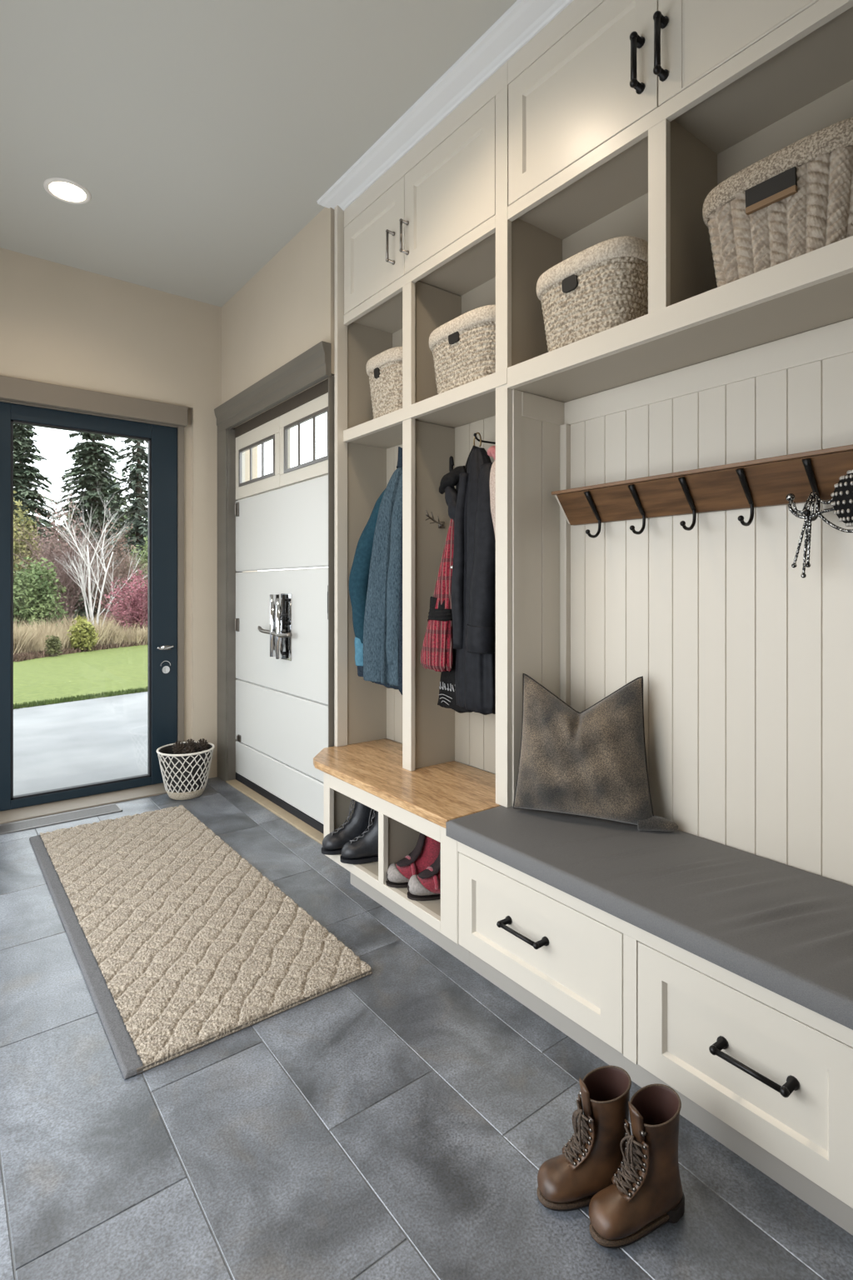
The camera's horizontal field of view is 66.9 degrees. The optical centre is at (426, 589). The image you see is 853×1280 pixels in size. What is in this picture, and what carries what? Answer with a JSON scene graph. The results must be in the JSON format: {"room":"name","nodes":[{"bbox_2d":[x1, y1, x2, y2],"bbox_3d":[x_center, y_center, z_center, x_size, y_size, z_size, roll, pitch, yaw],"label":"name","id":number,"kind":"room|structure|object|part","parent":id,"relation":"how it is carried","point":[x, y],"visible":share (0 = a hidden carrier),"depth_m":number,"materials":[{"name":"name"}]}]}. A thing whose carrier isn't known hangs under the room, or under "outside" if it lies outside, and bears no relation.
{"room":"mudroom","nodes":[
{"label":"mudroom","id":0,"kind":"room"},
{"bbox_2d":[13,691,147,795],"bbox_3d":[-3.555,1.414,7.084,21.000,0.272,6.835,0,0,-38],"label":"patio","id":1,"kind":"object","parent":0,"point":[61,745],"visible":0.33,"depth_m":5.40,"materials":[{"name":"concrete"}]},
{"bbox_2d":[13,645,147,709],"bbox_3d":[-4.371,1.359,11.360,10.291,0.182,27.558,0,0,18],"label":"lawn","id":2,"kind":"structure","parent":0,"point":[120,668],"depth_m":9.68,"materials":[{"name":"green plant"}]},
{"bbox_2d":[44,635,63,656],"bbox_3d":[-7.051,1.095,12.201,0.321,0.470,0.347,0,0,-38],"label":"leafy shrub","id":3,"kind":"object","parent":2,"relation":"on","point":[52,644],"visible":0.98,"depth_m":12.14,"materials":[{"name":"green plant"}]},
{"bbox_2d":[13,640,145,661],"bbox_3d":[-7.208,1.226,14.521,2.310,0.168,7.156,0,0,18],"label":"ground cover","id":4,"kind":"structure","parent":2,"relation":"on","point":[21,657],"depth_m":12.62,"materials":[{"name":"plant"}]},
{"bbox_2d":[13,685,147,709],"bbox_3d":[-3.929,1.263,7.575,0.162,0.093,5.204,0,0,37],"label":"grass","id":5,"kind":"structure","parent":2,"relation":"on","point":[72,698],"depth_m":7.43,"materials":[{"name":"green plant"}]},
{"bbox_2d":[65,615,99,651],"bbox_3d":[-7.024,0.925,13.179,0.604,0.814,0.604,0,0,-38],"label":"leafy shrub","id":6,"kind":"object","parent":2,"relation":"on","point":[83,635],"visible":0.99,"depth_m":13.07,"materials":[{"name":"green plant"}]},
{"bbox_2d":[67,604,107,624],"bbox_3d":[-20.238,1.485,34.518,130.000,0.330,70.600,0,0,-38],"label":"ground","id":7,"kind":"structure","parent":0,"point":[78,604],"depth_m":31.48,"materials":[{"name":"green plant"}]},
{"bbox_2d":[13,490,44,581],"bbox_3d":[-11.670,-0.705,18.576,1.737,4.111,1.699,0,0,-38],"label":"leafy shrub","id":8,"kind":"object","parent":7,"relation":"on","point":[22,547],"visible":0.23,"depth_m":18.23,"materials":[{"name":"green plant"}]},
{"bbox_2d":[13,556,69,629],"bbox_3d":[-9.809,0.267,16.026,1.780,2.150,1.888,0,0,-38],"label":"leafy shrub","id":9,"kind":"object","parent":7,"relation":"on","point":[32,600],"visible":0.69,"depth_m":15.77,"materials":[{"name":"green plant"}]},
{"bbox_2d":[13,423,81,622],"bbox_3d":[-15.800,-2.766,25.068,4.186,8.624,4.339,0,0,-38],"label":"conifer","id":10,"kind":"object","parent":7,"relation":"on","point":[23,477],"visible":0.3,"depth_m":24.87,"materials":[{"name":"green plant"}]},
{"bbox_2d":[52,502,84,613],"bbox_3d":[-19.270,-1.765,35.016,2.366,6.371,2.386,0,0,4],"label":"tree","id":11,"kind":"object","parent":7,"relation":"on","point":[67,516],"visible":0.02,"depth_m":34.95,"materials":[{"name":"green plant"}]},
{"bbox_2d":[13,476,127,623],"bbox_3d":[-10.151,-0.917,18.007,2.916,4.471,3.756,0,0,14],"label":"bare shrub","id":12,"kind":"object","parent":7,"relation":"on","point":[66,582],"visible":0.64,"depth_m":17.82,"materials":[{"name":"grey plant"}]},
{"bbox_2d":[13,610,147,654],"bbox_3d":[-7.645,0.917,16.466,8.307,0.786,7.893,0,0,-40],"label":"grass","id":13,"kind":"structure","parent":7,"relation":"on","point":[27,638],"depth_m":13.84,"materials":[{"name":"beige plant"}]},
{"bbox_2d":[43,466,146,627],"bbox_3d":[-8.531,-0.891,16.665,2.458,4.352,1.900,0,0,20],"label":"birch","id":14,"kind":"object","parent":13,"relation":"on","point":[91,609],"visible":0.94,"depth_m":16.46,"materials":[{"name":"white plant"}]},
{"bbox_2d":[49,431,134,619],"bbox_3d":[-14.928,-4.014,29.156,4.434,10.790,4.459,0,0,6],"label":"conifer","id":15,"kind":"object","parent":7,"relation":"on","point":[87,457],"visible":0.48,"depth_m":28.59,"materials":[{"name":"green plant"}]},
{"bbox_2d":[64,508,147,620],"bbox_3d":[-9.024,-0.509,18.523,2.737,3.684,2.989,0,0,25],"label":"bare shrub","id":16,"kind":"object","parent":7,"relation":"on","point":[121,572],"visible":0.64,"depth_m":18.31,"materials":[{"name":"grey plant"}]},
{"bbox_2d":[82,471,130,614],"bbox_3d":[-16.749,-2.462,33.960,2.995,7.661,2.964,0,0,-25],"label":"tree","id":17,"kind":"object","parent":7,"relation":"on","point":[115,481],"visible":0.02,"depth_m":33.80,"materials":[{"name":"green plant"}]},
{"bbox_2d":[97,438,147,612],"bbox_3d":[-10.774,-3.300,24.091,3.273,9.757,3.202,0,0,-38],"label":"conifer","id":18,"kind":"object","parent":7,"relation":"on","point":[137,482],"visible":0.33,"depth_m":23.74,"materials":[{"name":"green plant"}]},
{"bbox_2d":[99,568,147,633],"bbox_3d":[-6.829,0.360,15.466,1.667,1.908,1.733,0,0,7],"label":"shrub","id":19,"kind":"object","parent":7,"relation":"on","point":[132,604],"visible":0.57,"depth_m":15.18,"materials":[{"name":"pink plant"}]},
{"bbox_2d":[120,498,147,554],"bbox_3d":[-14.300,-1.656,32.997,2.769,6.187,2.832,0,0,-38],"label":"tree","id":20,"kind":"object","parent":7,"relation":"on","point":[131,498],"visible":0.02,"depth_m":32.60,"materials":[{"name":"green plant"}]},
{"bbox_2d":[125,534,147,609],"bbox_3d":[-9.213,-0.329,20.988,1.388,3.323,1.433,0,0,-38],"label":"leafy shrub","id":21,"kind":"object","parent":7,"relation":"on","point":[144,559],"visible":0.19,"depth_m":20.75,"materials":[{"name":"green plant"}]},
{"bbox_2d":[0,247,257,778],"bbox_3d":[-2.242,-0.318,3.776,2.550,3.135,0.200,0,0,-38],"label":"wall","id":22,"kind":"structure","parent":0,"point":[61,324],"depth_m":4.03,"materials":[{"name":"beige paint"}]},
{"bbox_2d":[0,375,187,427],"bbox_3d":[-2.015,-1.113,3.833,1.158,0.123,0.063,0,0,-38],"label":"door trim","id":23,"kind":"structure","parent":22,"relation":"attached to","point":[12,389],"depth_m":3.81,"materials":[{"name":"brown"}]},
{"bbox_2d":[0,400,190,824],"bbox_3d":[-1.981,0.036,3.813,1.209,2.432,0.260,0,0,-38],"label":"door","id":24,"kind":"structure","parent":22,"relation":"in","point":[168,447],"depth_m":4.09,"materials":[{"name":"blue paint"}]},
{"bbox_3d":[-1.981,1.246,3.813,1.209,0.012,0.260,0,0,-38],"label":"sill","id":25,"kind":"part","parent":24,"relation":"part of","materials":[{"name":"brown"}]},
{"bbox_3d":[-1.667,0.374,4.110,0.099,0.029,0.051,0,0,-38],"label":"handle","id":26,"kind":"part","parent":24,"relation":"part of","materials":[{"name":"silver metal"}]},
{"bbox_2d":[0,0,517,307],"bbox_3d":[-0.512,-1.935,1.568,3.000,0.100,5.810,0,0,-38],"label":"ceiling","id":27,"kind":"structure","parent":0,"point":[203,137],"depth_m":2.55,"materials":[{"name":"grey paint"}]},
{"bbox_2d":[43,177,91,204],"bbox_3d":[-1.699,-1.882,3.058,0.200,0.008,0.200,0,0,-38],"label":"recessed light","id":28,"kind":"object","parent":27,"relation":"in","point":[65,190],"visible":1,"depth_m":3.05,"materials":[{"name":"white plastic"}]},
{"bbox_2d":[221,207,494,774],"bbox_3d":[0.488,-0.318,2.274,0.455,3.135,5.510,0,0,-38],"label":"wall","id":29,"kind":"structure","parent":0,"point":[287,308],"depth_m":3.55,"materials":[{"name":"beige paint"}]},
{"bbox_2d":[214,340,334,782],"bbox_3d":[-0.916,0.028,3.729,0.106,2.445,1.490,0,0,-38],"label":"trim","id":30,"kind":"structure","parent":29,"relation":"attached to","point":[313,366],"depth_m":4.14,"materials":[{"name":"beige wood"}]},
{"bbox_2d":[233,375,334,834],"bbox_3d":[-0.862,0.100,3.696,0.116,2.299,1.349,0,0,-38],"label":"door","id":31,"kind":"structure","parent":29,"relation":"in","point":[282,620],"depth_m":3.63,"materials":[{"name":"grey paint"}]},
{"bbox_3d":[-0.837,-0.784,3.710,0.040,0.404,1.328,0,0,-38],"label":"window rail","id":32,"kind":"part","parent":31,"relation":"part of","materials":[{"name":"beige paint"}]},
{"bbox_3d":[-0.844,0.309,3.719,0.040,1.771,1.305,0,0,-38],"label":"panel","id":33,"kind":"part","parent":31,"relation":"part of","materials":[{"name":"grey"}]},
{"bbox_3d":[-0.781,0.210,3.600,0.006,0.370,0.130,0,0,-38],"label":"plate","id":34,"kind":"part","parent":31,"relation":"part of","materials":[{"name":"silver metal"}]},
{"bbox_2d":[507,0,852,402],"bbox_3d":[0.754,-1.292,1.847,0.352,1.183,1.253,0,0,-38],"label":"upper cabinet","id":35,"kind":"object","parent":29,"relation":"attached to","point":[624,116],"visible":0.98,"depth_m":1.85,"materials":[{"name":"beige paint"}]},
{"bbox_3d":[0.469,-1.545,2.023,0.020,0.420,0.580,0,0,-38],"label":"door","id":36,"kind":"part","parent":35,"relation":"part of","materials":[{"name":"beige paint"}]},
{"bbox_2d":[536,235,648,351],"bbox_3d":[0.570,-0.912,2.129,0.294,0.286,0.410,0,0,-38],"label":"woven basket","id":37,"kind":"object","parent":35,"relation":"in","point":[602,287],"visible":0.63,"depth_m":1.99,"materials":[{"name":"beige wicker"}]},
{"bbox_3d":[0.589,-1.480,1.813,0.046,0.157,0.027,0,0,-38],"label":"handle","id":38,"kind":"part","parent":35,"relation":"part of","materials":[{"name":"black metal"}]},
{"bbox_3d":[0.634,-1.478,1.754,0.046,0.172,0.027,0,0,-38],"label":"handle","id":39,"kind":"part","parent":35,"relation":"part of","materials":[{"name":"black metal"}]},
{"bbox_3d":[0.837,-1.545,1.544,0.020,0.420,0.622,0,0,-38],"label":"door","id":40,"kind":"part","parent":35,"relation":"part of","materials":[{"name":"beige paint"}]},
{"bbox_2d":[702,117,852,286],"bbox_3d":[0.948,-0.910,1.637,0.301,0.281,0.449,0,0,-38],"label":"woven basket","id":41,"kind":"object","parent":35,"relation":"in","point":[797,200],"visible":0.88,"depth_m":1.54,"materials":[{"name":"beige wicker"}]},
{"bbox_2d":[511,318,852,885],"bbox_3d":[0.782,0.096,1.871,0.284,1.589,1.220,0,0,-38],"label":"beadboard panel","id":42,"kind":"object","parent":29,"relation":"attached to","point":[745,662],"visible":0.71,"depth_m":1.97,"materials":[{"name":"beige paint"}]},
{"bbox_2d":[551,444,852,538],"bbox_3d":[0.853,-0.265,1.899,0.112,0.175,1.176,0,0,-38],"label":"coat rack","id":43,"kind":"object","parent":42,"relation":"attached to","point":[767,482],"visible":0.96,"depth_m":1.90,"materials":[{"name":"brown wood"}]},
{"bbox_2d":[785,491,852,578],"bbox_3d":[1.017,-0.141,1.630,0.032,0.224,0.207,0,0,-35],"label":"drawstring cord","id":44,"kind":"object","parent":43,"relation":"hanging from","point":[790,497],"visible":0.96,"depth_m":1.67,"materials":[{"name":"black fabric"}]},
{"bbox_2d":[830,470,852,526],"bbox_3d":[1.046,-0.232,1.560,0.121,0.162,0.060,0,0,43],"label":"pouch","id":45,"kind":"object","parent":43,"relation":"hanging from","point":[842,496],"visible":1,"depth_m":1.57,"materials":[{"name":"black fabric"}]},
{"bbox_2d":[0,776,852,1279],"bbox_3d":[-0.448,1.270,1.567,2.800,0.040,5.530,0,0,-38],"label":"floor","id":46,"kind":"structure","parent":0,"point":[401,1120],"depth_m":1.47,"materials":[{"name":"tile"}]},
{"bbox_2d":[0,803,122,834],"bbox_3d":[-2.078,1.247,3.448,0.810,0.006,0.150,0,0,-38],"label":"floor grate","id":47,"kind":"object","parent":46,"relation":"on","point":[111,808],"visible":1,"depth_m":3.50,"materials":[{"name":"silver metal"}]},
{"bbox_2d":[156,741,214,799],"bbox_3d":[-1.456,1.104,3.908,0.331,0.290,0.331,0,0,-38],"label":"basket","id":48,"kind":"object","parent":46,"relation":"on","point":[185,777],"visible":0.91,"depth_m":3.80,"materials":[{"name":"white wicker"}]},
{"bbox_2d":[172,740,184,754],"bbox_3d":[-1.511,0.967,3.934,0.073,0.085,0.073,0,0,-38],"label":"pine cone","id":49,"kind":"object","parent":48,"relation":"in","point":[178,747],"visible":0.97,"depth_m":3.92,"materials":[{"name":"brown plant"}]},
{"bbox_2d":[181,745,195,754],"bbox_3d":[-1.432,0.997,3.888,0.085,0.099,0.085,0,0,-38],"label":"pine cone","id":50,"kind":"object","parent":48,"relation":"in","point":[188,750],"visible":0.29,"depth_m":3.88,"materials":[{"name":"brown plant"}]},
{"bbox_2d":[184,739,195,749],"bbox_3d":[-1.457,0.964,3.982,0.069,0.080,0.069,0,0,-38],"label":"pine cone","id":51,"kind":"object","parent":48,"relation":"in","point":[190,742],"visible":0.66,"depth_m":3.97,"materials":[{"name":"brown plant"}]},
{"bbox_2d":[195,738,209,751],"bbox_3d":[-1.386,0.969,3.992,0.077,0.090,0.077,0,0,-38],"label":"pine cone","id":52,"kind":"object","parent":48,"relation":"in","point":[202,745],"visible":0.93,"depth_m":3.98,"materials":[{"name":"brown plant"}]},
{"bbox_2d":[29,805,372,1079],"bbox_3d":[-1.080,1.236,2.661,0.748,0.026,1.995,0,0,-38],"label":"rug","id":53,"kind":"object","parent":46,"relation":"on","point":[181,946],"visible":1,"depth_m":2.29,"materials":[{"name":"brown carpet"}]},
{"bbox_2d":[225,779,324,844],"bbox_3d":[-0.857,1.244,3.696,0.112,0.013,1.335,0,0,-38],"label":"threshold","id":54,"kind":"object","parent":46,"relation":"on","point":[311,832],"visible":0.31,"depth_m":3.59,"materials":[{"name":"beige wood"}]},
{"bbox_2d":[324,772,469,966],"bbox_3d":[-0.057,1.022,2.698,0.480,0.455,1.133,0,0,-38],"label":"cubby","id":55,"kind":"object","parent":46,"relation":"on","point":[399,829],"visible":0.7,"depth_m":2.45,"materials":[{"name":"beige paint"}]},
{"bbox_2d":[321,799,375,854],"bbox_3d":[-0.328,1.010,2.777,0.257,0.212,0.097,0,0,-29],"label":"boot","id":56,"kind":"object","parent":55,"relation":"on","point":[333,842],"visible":0.75,"depth_m":2.75,"materials":[{"name":"black leather"}]},
{"bbox_2d":[340,808,378,864],"bbox_3d":[-0.229,1.010,2.675,0.257,0.212,0.097,0,0,-18],"label":"boot","id":57,"kind":"object","parent":55,"relation":"on","point":[364,849],"visible":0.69,"depth_m":2.63,"materials":[{"name":"black leather"}]},
{"bbox_2d":[313,738,501,828],"bbox_3d":[-0.076,0.779,2.725,0.495,0.032,1.113,0,0,-38],"label":"wooden bench top","id":58,"kind":"structure","parent":55,"relation":"on","point":[441,793],"depth_m":2.58,"materials":[{"name":"brown wood"}]},
{"bbox_2d":[335,61,511,807],"bbox_3d":[0.035,-0.560,2.787,0.347,2.645,1.152,0,0,-38],"label":"tall cabinet","id":59,"kind":"object","parent":58,"relation":"on","point":[427,245],"visible":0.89,"depth_m":2.75,"materials":[{"name":"beige paint"}]},
{"bbox_2d":[349,487,386,676],"bbox_3d":[-0.165,-0.058,3.066,0.447,0.947,0.168,0,0,29],"label":"jacket","id":60,"kind":"object","parent":59,"relation":"hanging from","point":[359,574],"visible":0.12,"depth_m":3.06,"materials":[{"name":"teal fabric"}]},
{"bbox_3d":[-0.240,-1.545,2.945,0.020,0.420,0.502,0,0,-38],"label":"door","id":61,"kind":"part","parent":59,"relation":"part of","materials":[{"name":"beige paint"}]},
{"bbox_2d":[365,346,402,419],"bbox_3d":[-0.109,-0.919,3.013,0.290,0.299,0.330,0,0,-38],"label":"woven basket","id":62,"kind":"object","parent":59,"relation":"in","point":[384,370],"visible":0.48,"depth_m":2.90,"materials":[{"name":"beige wicker"}]},
{"bbox_3d":[-0.158,-1.478,2.787,0.042,0.143,0.018,0,0,-38],"label":"handle","id":63,"kind":"part","parent":59,"relation":"part of","materials":[{"name":"grey metal"}]},
{"bbox_2d":[398,514,402,694],"bbox_3d":[-0.082,0.004,2.820,0.068,0.909,0.073,0,0,20],"label":"coat","id":64,"kind":"object","parent":59,"relation":"hanging from","point":[400,683],"visible":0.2,"depth_m":2.80,"materials":[{"name":"blue fabric"}]},
{"bbox_3d":[-0.095,-1.478,2.706,0.042,0.143,0.018,0,0,-38],"label":"handle","id":65,"kind":"part","parent":59,"relation":"part of","materials":[{"name":"grey metal"}]},
{"bbox_2d":[425,510,444,528],"bbox_3d":[0.040,-0.298,2.759,0.026,0.066,0.158,0,0,26],"label":"hook","id":66,"kind":"object","parent":59,"relation":"attached to","point":[441,524],"visible":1,"depth_m":2.75,"materials":[{"name":"grey metal"}]},
{"bbox_2d":[420,519,454,671],"bbox_3d":[0.046,0.000,2.622,0.088,0.669,0.204,0,0,-38],"label":"scarf","id":67,"kind":"object","parent":59,"relation":"hanging from","point":[437,654],"visible":0.83,"depth_m":2.57,"materials":[{"name":"red fabric"}]},
{"bbox_2d":[316,0,574,210],"bbox_3d":[0.250,-1.862,2.205,0.105,0.044,2.434,0,0,-38],"label":"trim","id":68,"kind":"structure","parent":59,"relation":"attached to","point":[524,19],"depth_m":2.42,"materials":[{"name":"white paint"}]},
{"bbox_3d":[0.083,-1.545,2.525,0.020,0.420,0.552,0,0,-38],"label":"door","id":69,"kind":"part","parent":59,"relation":"part of","materials":[{"name":"beige paint"}]},
{"bbox_2d":[429,305,495,394],"bbox_3d":[0.214,-0.910,2.593,0.294,0.281,0.440,0,0,-38],"label":"woven basket","id":70,"kind":"object","parent":59,"relation":"in","point":[463,348],"visible":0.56,"depth_m":2.47,"materials":[{"name":"beige wicker"}]},
{"bbox_2d":[473,433,495,444],"bbox_3d":[0.247,-0.597,2.587,0.153,0.050,0.024,0,0,-38],"label":"peg","id":71,"kind":"object","parent":59,"relation":"attached to","point":[474,434],"visible":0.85,"depth_m":2.57,"materials":[{"name":"black metal"}]},
{"bbox_2d":[437,445,478,713],"bbox_3d":[0.111,-0.036,2.619,0.105,1.065,0.237,0,0,-38],"label":"scarf","id":72,"kind":"object","parent":71,"relation":"hanging from","point":[447,699],"visible":0.37,"depth_m":2.59,"materials":[{"name":"fabric"}]},
{"bbox_2d":[439,681,454,704],"bbox_3d":[0.084,0.423,2.607,0.005,0.089,0.120,0,0,-37],"label":"print","id":73,"kind":"object","parent":72,"relation":"attached to","point":[447,688],"depth_m":2.62,"materials":[{"name":"grey fabric"}]},
{"bbox_2d":[450,432,495,714],"bbox_3d":[0.198,-0.075,2.474,0.173,1.088,0.270,0,0,-38],"label":"coat","id":74,"kind":"object","parent":71,"relation":"hanging from","point":[473,567],"visible":0.82,"depth_m":2.41,"materials":[{"name":"black fabric"}]},
{"bbox_2d":[487,445,495,538],"bbox_3d":[0.257,-0.347,2.391,0.060,0.386,0.140,0,0,-11],"label":"boucle shawl","id":75,"kind":"object","parent":59,"relation":"hanging from","point":[492,450],"visible":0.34,"depth_m":2.35,"materials":[{"name":"fabric"}]},
{"bbox_2d":[385,832,440,887],"bbox_3d":[-0.033,1.017,2.460,0.242,0.198,0.116,0,0,-2],"label":"boot","id":76,"kind":"object","parent":55,"relation":"on","point":[427,850],"visible":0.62,"depth_m":2.43,"materials":[{"name":"fabric"}]},
{"bbox_3d":[-0.059,0.985,2.460,0.111,0.119,0.084,0,0,-10],"label":"plush panel","id":77,"kind":"part","parent":76,"relation":"part of","materials":[{"name":"fabric"}]},
{"bbox_2d":[407,850,440,900],"bbox_3d":[0.050,1.017,2.360,0.242,0.198,0.116,0,0,-2],"label":"boot","id":78,"kind":"object","parent":55,"relation":"on","point":[425,886],"visible":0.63,"depth_m":2.32,"materials":[{"name":"fabric"}]},
{"bbox_3d":[0.024,0.985,2.360,0.111,0.119,0.084,0,0,-10],"label":"plush panel","id":79,"kind":"part","parent":78,"relation":"part of","materials":[{"name":"red fabric"}]},
{"bbox_2d":[536,1065,631,1211],"bbox_3d":[0.333,1.135,1.341,0.216,0.230,0.088,0,0,-10],"label":"boot","id":80,"kind":"object","parent":46,"relation":"on","point":[569,1181],"visible":0.93,"depth_m":1.32,"materials":[{"name":"brown leather"}]},
{"bbox_2d":[589,1083,684,1248],"bbox_3d":[0.418,1.135,1.279,0.216,0.230,0.089,0,0,-20],"label":"boot","id":81,"kind":"object","parent":46,"relation":"on","point":[646,1193],"visible":1,"depth_m":1.26,"materials":[{"name":"brown leather"}]},
{"bbox_2d":[457,841,852,1235],"bbox_3d":[0.663,1.032,1.773,0.566,0.437,1.210,0,0,-38],"label":"bench","id":82,"kind":"object","parent":46,"relation":"on","point":[767,1076],"visible":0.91,"depth_m":1.49,"materials":[{"name":"beige paint"}]},
{"bbox_3d":[0.272,0.988,1.856,0.049,0.025,0.170,0,0,-38],"label":"handle","id":83,"kind":"part","parent":82,"relation":"part of","materials":[{"name":"black metal"}]},
{"bbox_3d":[0.302,1.004,1.855,0.020,0.298,0.627,0,0,-38],"label":"drawer","id":84,"kind":"part","parent":82,"relation":"part of","materials":[{"name":"beige paint"}]},
{"bbox_2d":[445,805,852,1029],"bbox_3d":[0.658,0.781,1.798,0.537,0.063,1.248,0,0,-38],"label":"bench cushion","id":85,"kind":"object","parent":82,"relation":"on","point":[787,930],"visible":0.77,"depth_m":1.63,"materials":[{"name":"grey fabric"}]},
{"bbox_2d":[513,673,678,831],"bbox_3d":[0.541,0.522,2.112,0.519,0.479,0.157,0,0,31],"label":"throw pillow","id":86,"kind":"object","parent":85,"relation":"on","point":[592,762],"visible":1,"depth_m":2.08,"materials":[{"name":"brown fabric"}]},
{"bbox_3d":[0.476,0.984,1.629,0.022,0.342,1.210,0,0,-38],"label":"frame","id":87,"kind":"part","parent":82,"relation":"part of","materials":[{"name":"beige paint"}]},
{"bbox_3d":[0.668,1.004,1.379,0.020,0.298,0.487,0,0,-38],"label":"drawer","id":88,"kind":"part","parent":82,"relation":"part of","materials":[{"name":"beige paint"}]},
{"bbox_3d":[0.672,0.988,1.336,0.049,0.025,0.170,0,0,-38],"label":"handle","id":89,"kind":"part","parent":82,"relation":"part of","materials":[{"name":"black metal"}]},
{"bbox_3d":[-0.033,-0.617,2.967,0.133,0.050,0.024,0,0,-38],"label":"peg","id":90,"kind":"object","parent":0,"visible":0},
{"bbox_2d":[363,446,402,689],"bbox_3d":[-0.172,-0.101,2.982,0.185,1.092,0.483,0,0,-38],"label":"coat","id":91,"kind":"object","parent":90,"relation":"hanging from","point":[381,630],"visible":0.56,"depth_m":2.89,"materials":[{"name":"blue fabric"}]}
]}

